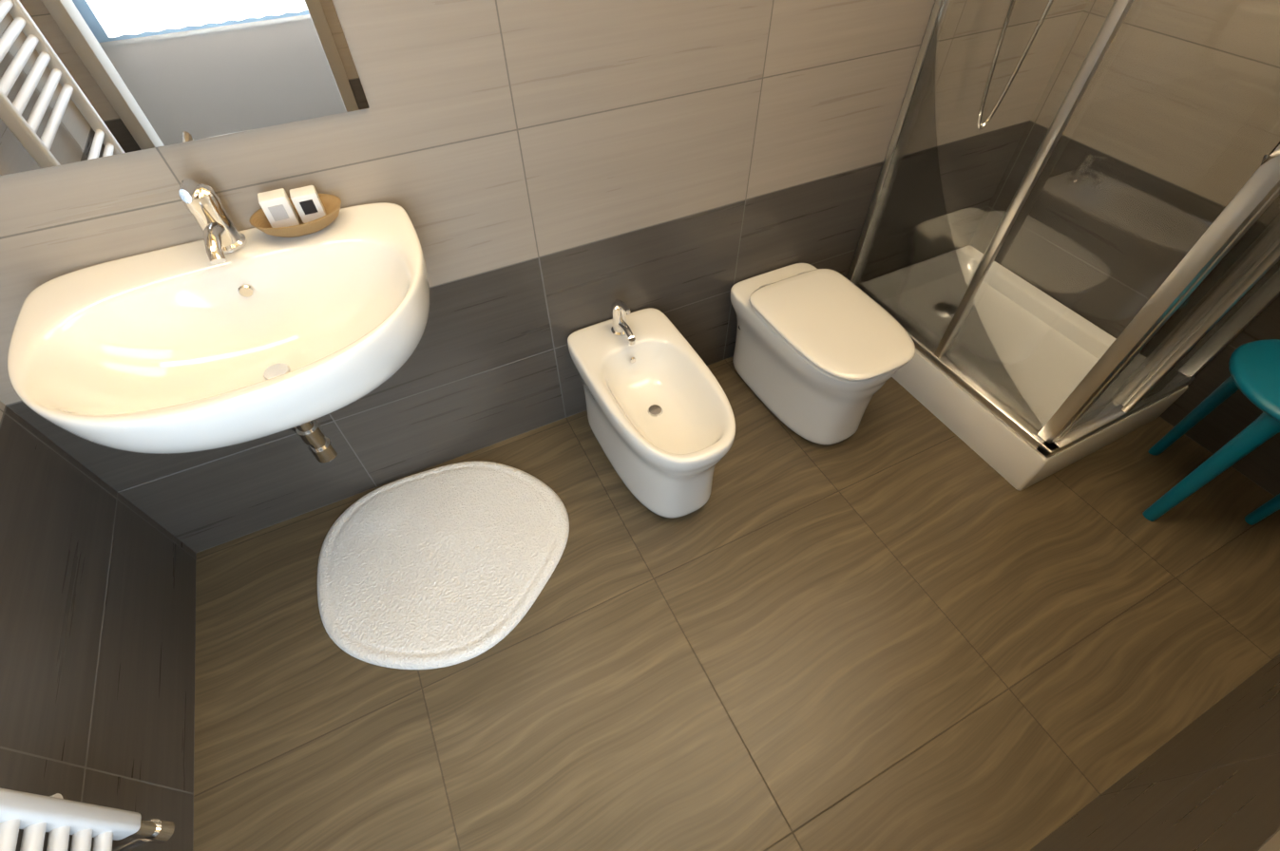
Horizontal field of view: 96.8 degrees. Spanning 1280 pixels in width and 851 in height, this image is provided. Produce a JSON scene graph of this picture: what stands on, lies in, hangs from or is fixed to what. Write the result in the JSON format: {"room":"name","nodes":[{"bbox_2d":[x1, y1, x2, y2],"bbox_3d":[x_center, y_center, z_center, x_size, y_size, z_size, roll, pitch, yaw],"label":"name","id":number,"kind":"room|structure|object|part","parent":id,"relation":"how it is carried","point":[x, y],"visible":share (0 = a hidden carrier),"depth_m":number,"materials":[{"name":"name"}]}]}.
{"room":"bathroom","nodes":[
{"label":"bathroom","id":0,"kind":"room"},
{"bbox_2d":[0,401,196,850],"bbox_3d":[-0.944,-0.070,0.002,0.100,2.900,1.460,-21,53,-16],"label":"wall","id":1,"kind":"structure","parent":0,"point":[97,631],"depth_m":1.08,"materials":[{"name":"tile"}]},
{"bbox_2d":[0,787,174,850],"bbox_3d":[-0.741,0.361,0.222,0.086,1.595,0.567,-21,53,-16],"label":"towel rail","id":2,"kind":"object","parent":1,"relation":"attached to","point":[59,818],"visible":1,"depth_m":0.80,"materials":[{"name":"white metal"}]},
{"bbox_2d":[0,0,1088,553],"bbox_3d":[0.002,-1.101,0.857,2.985,2.900,0.100,-21,53,-16],"label":"wall","id":3,"kind":"structure","parent":0,"point":[549,177],"depth_m":1.35,"materials":[{"name":"tile"}]},
{"bbox_2d":[0,0,369,175],"bbox_3d":[-0.800,-0.741,0.575,0.695,0.905,0.005,-21,53,-16],"label":"mirror","id":4,"kind":"object","parent":3,"relation":"attached to","point":[82,80],"visible":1,"depth_m":0.87,"materials":[{"name":"clear glass"}]},
{"bbox_2d":[7,178,430,462],"bbox_3d":[-0.655,-0.118,1.010,0.622,0.521,0.478,-21,53,-16],"label":"wall-mounted sink","id":5,"kind":"object","parent":3,"relation":"attached to","point":[300,311],"visible":1,"depth_m":0.97,"materials":[{"name":"white ceramic"}]},
{"bbox_2d":[248,192,341,237],"bbox_3d":[-0.623,-0.380,1.042,0.156,0.030,0.112,-21,53,-16],"label":"basket","id":6,"kind":"object","parent":5,"relation":"on","point":[321,218],"depth_m":1.03,"materials":[{"name":"wood"}]},
{"bbox_2d":[192,356,1279,850],"bbox_3d":[0.363,0.397,1.553,2.985,0.100,1.660,-21,53,-16],"label":"floor","id":7,"kind":"structure","parent":0,"point":[902,619],"depth_m":1.35,"materials":[{"name":"tile"}]},
{"bbox_2d":[317,461,569,669],"bbox_3d":[-0.518,0.338,1.532,0.669,0.021,0.603,-21,53,-16],"label":"bath mat","id":8,"kind":"object","parent":7,"relation":"on","point":[448,565],"visible":1,"depth_m":1.51,"materials":[{"name":"fabric"}]},
{"bbox_2d":[567,298,735,518],"bbox_3d":[0.039,-0.046,1.555,0.303,0.473,0.556,-21,53,-16],"label":"bidet","id":9,"kind":"object","parent":7,"relation":"on","point":[660,419],"visible":1,"depth_m":1.53,"materials":[{"name":"white ceramic"}]},
{"bbox_2d":[730,263,915,444],"bbox_3d":[0.523,-0.209,1.751,0.326,0.373,0.536,-21,53,-16],"label":"toilet","id":10,"kind":"object","parent":7,"relation":"on","point":[821,356],"visible":1,"depth_m":1.62,"materials":[{"name":"white ceramic"}]},
{"bbox_3d":[0.542,-0.290,1.589,0.328,0.021,0.445,-21,53,-16],"label":"lid","id":11,"kind":"part","parent":10,"relation":"part of","materials":[{"name":"white ceramic"}]},
{"bbox_2d":[846,0,1279,491],"bbox_3d":[1.179,-0.882,1.174,0.644,2.110,0.874,-21,53,-16],"label":"shower","id":12,"kind":"object","parent":7,"relation":"on","point":[1016,381],"visible":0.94,"depth_m":1.56,"materials":[{"name":"clear glass"}]},
{"bbox_2d":[1142,339,1279,525],"bbox_3d":[1.569,0.058,1.466,0.354,0.445,0.354,-21,53,-16],"label":"stool","id":13,"kind":"object","parent":7,"relation":"on","point":[1254,372],"visible":1,"depth_m":1.38,"materials":[{"name":"teal plastic"}]},
{"bbox_2d":[968,0,1279,496],"bbox_3d":[1.640,-1.068,0.807,0.100,2.900,1.460,-21,53,-16],"label":"wall","id":14,"kind":"structure","parent":0,"point":[1225,422],"depth_m":1.63,"materials":[{"name":"tile"}]},
{"bbox_2d":[1029,653,1279,850],"bbox_3d":[1.114,-0.198,0.083,2.050,2.900,0.100,-21,53,-16],"label":"wall","id":15,"kind":"structure","parent":0,"point":[1209,780],"depth_m":0.94,"materials":[{"name":"tile"}]}
]}

